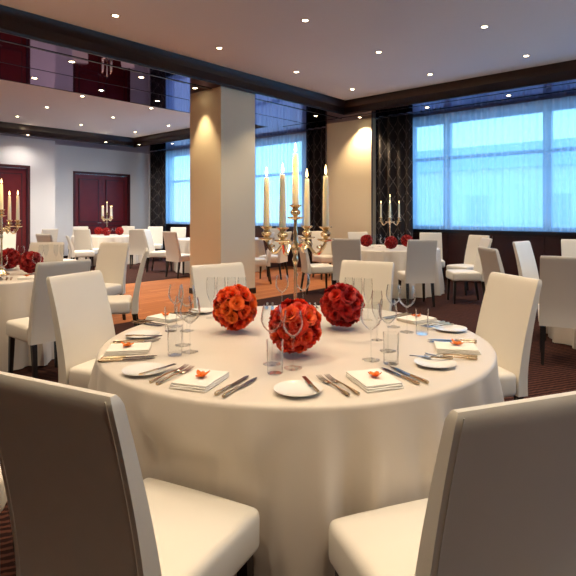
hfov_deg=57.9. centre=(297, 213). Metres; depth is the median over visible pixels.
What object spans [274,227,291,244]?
candle cup
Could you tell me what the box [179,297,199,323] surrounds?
bowl
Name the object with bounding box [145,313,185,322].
napkin
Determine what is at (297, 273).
bowl
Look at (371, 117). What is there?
trim
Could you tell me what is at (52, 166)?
wall
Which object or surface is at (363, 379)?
napkin
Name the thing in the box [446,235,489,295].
dining chair
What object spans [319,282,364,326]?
ball
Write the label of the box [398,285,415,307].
bowl
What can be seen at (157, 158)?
curtain
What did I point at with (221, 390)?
table knife
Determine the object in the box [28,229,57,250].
dining chair
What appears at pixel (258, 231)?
wall
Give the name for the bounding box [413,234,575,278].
trim
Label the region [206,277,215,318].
champagne flute
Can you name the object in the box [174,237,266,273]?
tablecloth
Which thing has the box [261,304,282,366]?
wine glass
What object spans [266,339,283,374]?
glass
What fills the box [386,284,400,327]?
wine glass
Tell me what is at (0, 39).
trim
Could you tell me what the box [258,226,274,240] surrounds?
candle cup
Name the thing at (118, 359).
table knife
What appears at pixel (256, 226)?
window sill
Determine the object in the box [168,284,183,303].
bowl
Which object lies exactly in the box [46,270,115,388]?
dining chair
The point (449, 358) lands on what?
butter knife
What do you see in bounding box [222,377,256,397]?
table knife
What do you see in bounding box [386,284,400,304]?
bowl
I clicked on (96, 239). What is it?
tablecloth
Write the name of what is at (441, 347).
napkin
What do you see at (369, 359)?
wine glass
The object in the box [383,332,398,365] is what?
glass
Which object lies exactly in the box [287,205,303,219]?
candle cup
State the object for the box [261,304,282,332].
bowl
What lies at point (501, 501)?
dining chair
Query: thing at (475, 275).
dining chair
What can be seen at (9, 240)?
dining chair
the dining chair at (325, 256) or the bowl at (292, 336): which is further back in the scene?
the dining chair at (325, 256)
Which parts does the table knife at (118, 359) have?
handle, blade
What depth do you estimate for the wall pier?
11.12 m
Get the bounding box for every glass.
[164,306,177,331]
[167,325,182,356]
[168,284,183,327]
[174,295,191,346]
[178,285,195,332]
[179,297,199,353]
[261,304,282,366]
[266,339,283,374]
[275,275,288,301]
[283,310,302,370]
[297,273,309,298]
[360,302,381,361]
[379,299,396,352]
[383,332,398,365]
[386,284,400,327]
[398,285,415,333]
[415,308,428,334]
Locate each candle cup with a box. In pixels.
[0,209,5,216]
[5,220,12,226]
[13,220,21,227]
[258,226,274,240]
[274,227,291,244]
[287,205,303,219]
[299,225,314,239]
[317,226,333,243]
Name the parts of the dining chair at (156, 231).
backrest, seat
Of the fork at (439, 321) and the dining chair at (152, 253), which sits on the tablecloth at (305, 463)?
the fork at (439, 321)
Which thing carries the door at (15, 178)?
in the wall at (52, 166)
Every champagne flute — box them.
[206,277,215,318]
[363,278,372,320]
[371,290,382,340]
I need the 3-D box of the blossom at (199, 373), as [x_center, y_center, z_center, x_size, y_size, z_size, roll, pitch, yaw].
[-0.325,0.544,1.774,0.047,0.020,0.053,0,0,5]
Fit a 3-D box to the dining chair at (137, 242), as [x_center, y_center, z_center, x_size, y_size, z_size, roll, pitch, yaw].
[-3.903,0.840,12.768,0.439,0.960,0.578,0,0,-12]
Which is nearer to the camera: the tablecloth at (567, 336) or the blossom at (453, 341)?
the blossom at (453, 341)
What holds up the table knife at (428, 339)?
on the tablecloth at (305, 463)
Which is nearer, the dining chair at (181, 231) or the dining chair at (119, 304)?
the dining chair at (119, 304)
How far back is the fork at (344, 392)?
1.72 m
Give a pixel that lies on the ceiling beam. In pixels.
(10, 53)
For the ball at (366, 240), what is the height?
0.212 m
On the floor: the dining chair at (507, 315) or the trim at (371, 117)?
the dining chair at (507, 315)
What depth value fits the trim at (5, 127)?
14.12 m
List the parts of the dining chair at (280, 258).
seat, leg, backrest, leg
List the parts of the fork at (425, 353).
handle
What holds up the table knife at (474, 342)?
on the tablecloth at (305, 463)
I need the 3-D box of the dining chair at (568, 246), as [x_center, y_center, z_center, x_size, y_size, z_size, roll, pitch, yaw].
[3.900,0.840,7.135,0.439,0.960,0.578,0,0,15]
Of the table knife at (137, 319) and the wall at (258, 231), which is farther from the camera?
the wall at (258, 231)
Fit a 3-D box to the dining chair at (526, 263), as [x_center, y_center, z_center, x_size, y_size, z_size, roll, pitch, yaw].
[3.118,0.840,6.650,0.439,0.960,0.578,0,0,-40]
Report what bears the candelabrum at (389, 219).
on the tablecloth at (397, 255)
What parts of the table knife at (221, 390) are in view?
handle, blade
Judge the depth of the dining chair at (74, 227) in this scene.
14.99 m
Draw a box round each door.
[0,164,29,255]
[73,171,129,234]
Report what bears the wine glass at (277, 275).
on the tablecloth at (305, 463)
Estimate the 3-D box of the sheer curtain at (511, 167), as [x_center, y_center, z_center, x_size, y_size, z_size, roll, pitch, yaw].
[5.435,-0.840,7.988,9.145,2.280,0.052,0,0,41]
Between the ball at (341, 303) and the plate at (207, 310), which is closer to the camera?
the ball at (341, 303)
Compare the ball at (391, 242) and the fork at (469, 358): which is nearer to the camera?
the fork at (469, 358)
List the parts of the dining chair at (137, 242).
backrest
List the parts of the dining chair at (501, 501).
seat, backrest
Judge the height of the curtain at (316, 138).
3.280 m
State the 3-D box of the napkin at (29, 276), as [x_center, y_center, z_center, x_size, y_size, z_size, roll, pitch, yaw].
[-2.424,0.566,4.633,0.136,0.020,0.178,0,0,-25]
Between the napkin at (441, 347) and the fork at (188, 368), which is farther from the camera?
the napkin at (441, 347)
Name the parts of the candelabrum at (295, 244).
arm, arm, stem, arm, arm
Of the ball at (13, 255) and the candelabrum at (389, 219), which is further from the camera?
the candelabrum at (389, 219)
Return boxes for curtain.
[150,150,165,250]
[166,132,305,225]
[306,128,325,263]
[376,114,412,244]
[413,95,575,231]
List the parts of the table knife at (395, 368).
blade, handle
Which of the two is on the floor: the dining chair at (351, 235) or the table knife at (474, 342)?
the dining chair at (351, 235)
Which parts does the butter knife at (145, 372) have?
handle, blade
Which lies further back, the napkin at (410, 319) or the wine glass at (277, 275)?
the wine glass at (277, 275)
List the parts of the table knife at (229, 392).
handle, blade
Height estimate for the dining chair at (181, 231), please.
0.960 m
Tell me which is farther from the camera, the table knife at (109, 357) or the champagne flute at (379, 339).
the champagne flute at (379, 339)
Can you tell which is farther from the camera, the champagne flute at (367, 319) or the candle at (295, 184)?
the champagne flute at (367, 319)
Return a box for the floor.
[0,257,575,575]
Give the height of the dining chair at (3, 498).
0.960 m
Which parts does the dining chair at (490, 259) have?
backrest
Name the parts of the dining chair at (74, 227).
backrest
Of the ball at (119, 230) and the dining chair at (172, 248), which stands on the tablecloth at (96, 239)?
the ball at (119, 230)
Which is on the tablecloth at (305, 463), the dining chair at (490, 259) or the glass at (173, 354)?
the glass at (173, 354)
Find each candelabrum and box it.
[0,209,21,275]
[101,212,112,235]
[258,205,333,298]
[379,211,400,234]
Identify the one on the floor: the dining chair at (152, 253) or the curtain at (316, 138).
the dining chair at (152, 253)
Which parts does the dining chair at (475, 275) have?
leg, leg, seat, leg, backrest, leg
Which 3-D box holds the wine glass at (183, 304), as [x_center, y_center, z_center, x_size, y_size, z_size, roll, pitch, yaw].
[-0.545,0.463,2.556,0.086,0.225,0.086,0,0,-27]
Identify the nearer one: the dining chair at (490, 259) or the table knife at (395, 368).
the table knife at (395, 368)
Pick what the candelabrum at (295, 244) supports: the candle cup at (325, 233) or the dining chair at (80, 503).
the candle cup at (325, 233)
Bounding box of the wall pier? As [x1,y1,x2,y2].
[327,118,375,273]
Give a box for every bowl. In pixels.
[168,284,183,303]
[174,295,191,318]
[178,285,195,306]
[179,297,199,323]
[206,277,215,299]
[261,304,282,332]
[275,275,288,292]
[283,310,302,337]
[297,273,309,290]
[360,302,381,329]
[363,278,372,301]
[371,290,382,318]
[379,299,396,323]
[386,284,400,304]
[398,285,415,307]
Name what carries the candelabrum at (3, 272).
on the tablecloth at (15, 295)
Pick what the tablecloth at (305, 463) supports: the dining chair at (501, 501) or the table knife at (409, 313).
the table knife at (409, 313)
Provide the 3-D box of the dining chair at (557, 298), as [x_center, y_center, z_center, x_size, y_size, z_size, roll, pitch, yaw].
[2.398,0.840,4.670,0.439,0.960,0.578,0,0,24]
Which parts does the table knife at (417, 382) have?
blade, handle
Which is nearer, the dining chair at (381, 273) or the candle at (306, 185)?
the candle at (306, 185)
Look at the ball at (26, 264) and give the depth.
4.88 m
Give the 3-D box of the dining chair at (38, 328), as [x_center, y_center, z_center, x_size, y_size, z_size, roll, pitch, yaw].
[-2.002,0.840,4.176,0.578,0.960,0.439,0,0,40]
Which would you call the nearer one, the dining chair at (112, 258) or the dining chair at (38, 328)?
the dining chair at (38, 328)
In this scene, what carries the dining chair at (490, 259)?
on the floor
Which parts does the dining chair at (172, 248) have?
leg, backrest, leg, seat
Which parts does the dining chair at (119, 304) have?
seat, leg, backrest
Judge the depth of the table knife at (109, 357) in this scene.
2.06 m
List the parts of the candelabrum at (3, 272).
stem, arm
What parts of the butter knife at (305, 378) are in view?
blade, handle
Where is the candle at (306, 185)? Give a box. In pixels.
[304,170,309,225]
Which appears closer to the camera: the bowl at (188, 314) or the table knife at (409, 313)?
the bowl at (188, 314)
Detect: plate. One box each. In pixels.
[122,362,166,375]
[125,330,159,338]
[188,308,212,313]
[274,380,321,396]
[414,356,456,367]
[435,324,466,331]
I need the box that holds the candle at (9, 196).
[8,191,10,219]
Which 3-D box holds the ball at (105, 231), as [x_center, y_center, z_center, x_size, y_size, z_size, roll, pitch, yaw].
[-5.009,0.455,13.599,0.219,0.227,0.219,0,0,-25]
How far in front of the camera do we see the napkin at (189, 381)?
1.74 m
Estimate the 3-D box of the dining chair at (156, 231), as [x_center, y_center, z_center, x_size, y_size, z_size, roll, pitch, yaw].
[-4.063,0.840,14.730,0.439,0.960,0.578,0,0,-10]
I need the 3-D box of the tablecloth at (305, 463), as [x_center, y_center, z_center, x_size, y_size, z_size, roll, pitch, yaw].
[-0.042,0.942,2.425,1.928,0.732,1.815,0,0,-19]
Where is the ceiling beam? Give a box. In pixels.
[0,32,575,153]
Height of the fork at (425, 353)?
0.013 m
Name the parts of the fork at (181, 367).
handle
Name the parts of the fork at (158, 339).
handle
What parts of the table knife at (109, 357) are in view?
handle, blade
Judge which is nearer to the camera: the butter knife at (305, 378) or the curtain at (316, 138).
the butter knife at (305, 378)
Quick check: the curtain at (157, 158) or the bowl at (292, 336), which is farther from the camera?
the curtain at (157, 158)
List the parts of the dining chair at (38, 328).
leg, seat, leg, leg, backrest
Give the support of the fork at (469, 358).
on the tablecloth at (305, 463)
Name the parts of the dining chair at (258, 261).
seat, leg, backrest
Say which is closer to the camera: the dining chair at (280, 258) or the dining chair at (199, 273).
the dining chair at (199, 273)
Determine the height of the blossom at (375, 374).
0.020 m
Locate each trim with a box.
[0,5,575,114]
[0,39,575,126]
[0,79,265,146]
[326,117,372,244]
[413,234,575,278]
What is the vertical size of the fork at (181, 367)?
0.013 m
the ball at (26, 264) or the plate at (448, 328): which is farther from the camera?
the ball at (26, 264)
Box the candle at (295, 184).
[292,143,298,204]
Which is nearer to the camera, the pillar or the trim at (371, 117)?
the pillar
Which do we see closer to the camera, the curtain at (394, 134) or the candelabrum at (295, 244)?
the candelabrum at (295, 244)
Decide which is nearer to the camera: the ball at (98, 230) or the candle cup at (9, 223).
the candle cup at (9, 223)
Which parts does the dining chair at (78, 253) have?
backrest, seat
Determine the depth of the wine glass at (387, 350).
2.17 m
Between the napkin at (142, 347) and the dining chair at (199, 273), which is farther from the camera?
the dining chair at (199, 273)
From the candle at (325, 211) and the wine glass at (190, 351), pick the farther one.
the candle at (325, 211)
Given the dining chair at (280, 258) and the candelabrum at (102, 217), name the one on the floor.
the dining chair at (280, 258)
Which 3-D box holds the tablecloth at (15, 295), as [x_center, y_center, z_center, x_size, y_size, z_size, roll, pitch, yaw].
[-3.070,0.942,4.991,1.986,0.732,1.996,0,0,41]
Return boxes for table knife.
[98,358,153,362]
[101,355,156,358]
[131,320,160,325]
[137,319,166,324]
[214,375,248,395]
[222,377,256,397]
[381,367,419,384]
[382,312,407,317]
[385,313,411,318]
[390,366,428,383]
[427,341,476,343]
[428,339,476,340]
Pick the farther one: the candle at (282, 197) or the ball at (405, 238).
the ball at (405, 238)
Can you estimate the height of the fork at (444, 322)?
0.013 m
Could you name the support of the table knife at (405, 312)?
on the tablecloth at (305, 463)
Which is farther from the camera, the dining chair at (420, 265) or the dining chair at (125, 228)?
the dining chair at (125, 228)
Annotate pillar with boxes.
[190,86,254,287]
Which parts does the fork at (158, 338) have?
handle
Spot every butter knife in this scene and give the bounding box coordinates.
[126,335,161,335]
[138,363,175,374]
[302,376,319,392]
[409,355,452,359]
[428,323,453,326]
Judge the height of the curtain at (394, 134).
3.280 m
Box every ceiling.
[0,0,575,99]
[0,80,189,137]
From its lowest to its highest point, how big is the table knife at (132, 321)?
0.013 m
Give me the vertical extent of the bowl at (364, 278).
0.134 m
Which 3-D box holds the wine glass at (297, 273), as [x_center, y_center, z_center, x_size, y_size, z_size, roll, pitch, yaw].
[0.030,0.463,3.083,0.086,0.225,0.086,0,0,19]
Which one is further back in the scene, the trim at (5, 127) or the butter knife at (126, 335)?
the trim at (5, 127)
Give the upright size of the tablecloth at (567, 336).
0.732 m
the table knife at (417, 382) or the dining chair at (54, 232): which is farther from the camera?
the dining chair at (54, 232)
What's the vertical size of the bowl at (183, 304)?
0.108 m
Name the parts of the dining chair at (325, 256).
backrest, seat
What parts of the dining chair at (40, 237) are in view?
backrest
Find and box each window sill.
[166,224,303,228]
[413,229,575,235]
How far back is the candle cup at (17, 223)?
4.89 m
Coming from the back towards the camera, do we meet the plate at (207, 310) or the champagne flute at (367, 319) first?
the plate at (207, 310)
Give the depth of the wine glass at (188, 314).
2.27 m
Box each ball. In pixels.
[0,248,19,268]
[18,251,43,273]
[94,227,102,234]
[102,227,110,235]
[115,227,123,234]
[212,284,256,330]
[268,298,321,353]
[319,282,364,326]
[360,235,372,246]
[384,236,397,248]
[400,235,412,246]
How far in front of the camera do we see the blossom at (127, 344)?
2.18 m
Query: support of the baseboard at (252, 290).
attached to the pillar
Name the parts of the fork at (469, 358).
handle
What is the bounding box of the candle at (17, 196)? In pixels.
[16,191,19,219]
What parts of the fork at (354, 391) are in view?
handle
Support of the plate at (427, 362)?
on the tablecloth at (305, 463)
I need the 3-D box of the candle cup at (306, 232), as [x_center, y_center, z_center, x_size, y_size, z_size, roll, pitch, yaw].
[0.044,0.101,2.579,0.080,0.088,0.079,0,0,0]
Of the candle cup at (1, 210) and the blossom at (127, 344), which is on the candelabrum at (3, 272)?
the candle cup at (1, 210)
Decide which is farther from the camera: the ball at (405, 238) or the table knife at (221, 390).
the ball at (405, 238)
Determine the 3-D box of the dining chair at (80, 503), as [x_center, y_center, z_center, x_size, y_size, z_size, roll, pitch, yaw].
[-0.427,0.840,1.364,0.439,0.960,0.578,0,0,26]
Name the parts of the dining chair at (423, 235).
backrest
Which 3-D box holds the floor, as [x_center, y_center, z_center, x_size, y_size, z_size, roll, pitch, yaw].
[-2.259,1.370,6.377,19.000,0.100,13.420,0,0,41]
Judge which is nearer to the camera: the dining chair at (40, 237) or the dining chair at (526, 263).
the dining chair at (526, 263)
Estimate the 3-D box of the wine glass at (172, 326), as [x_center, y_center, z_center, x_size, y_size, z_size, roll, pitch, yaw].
[-0.624,0.468,2.658,0.078,0.215,0.078,0,0,-27]
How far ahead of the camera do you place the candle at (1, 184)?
4.89 m
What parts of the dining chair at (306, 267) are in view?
leg, backrest, leg, seat, leg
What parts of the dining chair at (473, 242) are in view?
seat, leg, backrest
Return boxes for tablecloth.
[0,265,53,371]
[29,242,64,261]
[68,234,142,265]
[88,305,503,575]
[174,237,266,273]
[331,245,444,298]
[546,326,575,348]
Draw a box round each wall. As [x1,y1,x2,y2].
[0,135,148,255]
[149,154,575,282]
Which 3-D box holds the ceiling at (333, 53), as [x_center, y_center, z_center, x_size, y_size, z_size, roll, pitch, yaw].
[0.735,-2.320,2.813,9.800,0.100,12.000,0,0,41]
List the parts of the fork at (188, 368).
handle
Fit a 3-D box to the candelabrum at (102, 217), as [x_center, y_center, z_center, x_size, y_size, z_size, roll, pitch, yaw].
[-5.106,0.266,13.900,0.292,0.619,0.293,0,0,-28]
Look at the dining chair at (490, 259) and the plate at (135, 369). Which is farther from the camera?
the dining chair at (490, 259)
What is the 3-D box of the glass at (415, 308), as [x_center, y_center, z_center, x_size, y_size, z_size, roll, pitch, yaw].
[0.594,0.515,2.492,0.063,0.120,0.063,0,0,26]
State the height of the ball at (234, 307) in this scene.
0.227 m
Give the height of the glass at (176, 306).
0.120 m
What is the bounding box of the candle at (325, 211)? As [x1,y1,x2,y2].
[322,165,328,226]
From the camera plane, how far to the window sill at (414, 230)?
9.64 m
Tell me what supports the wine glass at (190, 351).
on the tablecloth at (305, 463)
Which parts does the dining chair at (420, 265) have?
seat, leg, backrest, leg, leg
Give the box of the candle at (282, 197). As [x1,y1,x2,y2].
[279,163,285,226]
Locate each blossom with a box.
[121,342,133,346]
[195,370,209,376]
[368,371,381,376]
[450,339,462,344]
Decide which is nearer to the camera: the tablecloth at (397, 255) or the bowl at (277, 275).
the bowl at (277, 275)
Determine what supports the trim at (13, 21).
attached to the ceiling at (333, 53)
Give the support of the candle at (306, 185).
on the candelabrum at (295, 244)
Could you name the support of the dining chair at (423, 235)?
on the floor
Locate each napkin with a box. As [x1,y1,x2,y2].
[17,275,33,279]
[103,342,151,355]
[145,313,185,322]
[169,368,228,392]
[346,368,403,392]
[396,314,437,324]
[434,341,480,354]
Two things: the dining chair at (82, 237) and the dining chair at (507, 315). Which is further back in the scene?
the dining chair at (82, 237)
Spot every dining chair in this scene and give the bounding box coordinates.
[0,232,15,249]
[0,371,259,575]
[0,466,13,546]
[6,259,90,378]
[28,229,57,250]
[36,234,74,260]
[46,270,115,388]
[66,236,93,270]
[68,226,87,252]
[73,229,98,265]
[95,242,129,319]
[108,248,147,326]
[122,226,134,233]
[129,229,147,268]
[143,229,171,271]
[148,226,162,260]
[162,231,189,278]
[170,227,185,237]
[190,262,245,307]
[255,232,275,283]
[259,231,291,279]
[266,228,284,268]
[297,235,333,294]
[311,231,332,279]
[329,391,575,575]
[332,238,360,284]
[339,260,393,310]
[348,232,367,238]
[397,240,436,306]
[420,232,444,278]
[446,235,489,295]
[446,237,491,303]
[476,272,541,399]
[478,246,545,340]
[512,241,538,278]
[538,256,575,364]
[561,239,575,256]
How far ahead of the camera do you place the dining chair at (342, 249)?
7.63 m
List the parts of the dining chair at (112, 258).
backrest, seat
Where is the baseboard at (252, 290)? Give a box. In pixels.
[189,287,255,293]
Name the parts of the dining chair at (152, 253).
backrest, seat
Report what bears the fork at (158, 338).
on the tablecloth at (305, 463)
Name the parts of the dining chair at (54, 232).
backrest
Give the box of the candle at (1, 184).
[0,178,2,208]
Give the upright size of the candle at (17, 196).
0.295 m
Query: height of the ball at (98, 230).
0.215 m
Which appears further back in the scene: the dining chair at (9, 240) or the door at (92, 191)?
the door at (92, 191)
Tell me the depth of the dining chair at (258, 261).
9.78 m
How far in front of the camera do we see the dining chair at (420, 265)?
7.37 m
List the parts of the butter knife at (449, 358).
blade, handle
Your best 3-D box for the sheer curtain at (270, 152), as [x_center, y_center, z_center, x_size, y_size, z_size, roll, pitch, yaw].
[-2.139,-0.840,14.618,6.370,2.280,0.049,0,0,41]
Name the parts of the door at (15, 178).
panel, moulding, panel, moulding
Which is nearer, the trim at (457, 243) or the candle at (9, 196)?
the candle at (9, 196)
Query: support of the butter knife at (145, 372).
on the plate at (135, 369)
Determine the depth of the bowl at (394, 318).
2.17 m
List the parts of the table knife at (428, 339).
handle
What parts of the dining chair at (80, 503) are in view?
backrest, seat, leg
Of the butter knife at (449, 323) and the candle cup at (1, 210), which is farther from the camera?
the candle cup at (1, 210)
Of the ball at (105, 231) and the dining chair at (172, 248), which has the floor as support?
the dining chair at (172, 248)
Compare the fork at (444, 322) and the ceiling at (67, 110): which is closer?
the fork at (444, 322)
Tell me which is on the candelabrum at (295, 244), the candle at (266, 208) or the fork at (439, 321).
the candle at (266, 208)
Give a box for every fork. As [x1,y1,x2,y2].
[110,339,158,344]
[113,338,160,341]
[149,364,187,382]
[155,365,192,384]
[316,374,349,396]
[324,374,359,395]
[420,321,444,325]
[422,322,449,326]
[424,355,477,359]
[425,353,477,356]
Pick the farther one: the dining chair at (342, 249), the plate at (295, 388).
the dining chair at (342, 249)
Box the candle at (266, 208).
[263,167,269,225]
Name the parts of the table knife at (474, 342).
handle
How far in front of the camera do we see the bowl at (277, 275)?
3.04 m
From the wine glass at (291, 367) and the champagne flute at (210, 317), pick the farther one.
the champagne flute at (210, 317)
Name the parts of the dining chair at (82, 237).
backrest, seat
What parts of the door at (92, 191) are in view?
moulding, panel, panel, panel, panel, moulding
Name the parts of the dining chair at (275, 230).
backrest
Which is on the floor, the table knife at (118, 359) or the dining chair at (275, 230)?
the dining chair at (275, 230)
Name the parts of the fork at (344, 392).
handle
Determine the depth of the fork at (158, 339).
2.30 m
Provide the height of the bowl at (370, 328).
0.108 m
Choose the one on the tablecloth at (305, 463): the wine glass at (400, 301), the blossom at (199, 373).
the wine glass at (400, 301)
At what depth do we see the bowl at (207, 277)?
2.87 m
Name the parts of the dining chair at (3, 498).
seat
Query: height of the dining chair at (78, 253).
0.820 m
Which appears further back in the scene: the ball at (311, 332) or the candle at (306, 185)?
the candle at (306, 185)
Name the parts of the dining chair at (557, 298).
leg, backrest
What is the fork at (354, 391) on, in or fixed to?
on the tablecloth at (305, 463)
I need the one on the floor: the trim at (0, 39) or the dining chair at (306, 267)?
the dining chair at (306, 267)
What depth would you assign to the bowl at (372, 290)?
2.37 m
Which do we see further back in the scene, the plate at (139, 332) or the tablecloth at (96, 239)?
the tablecloth at (96, 239)

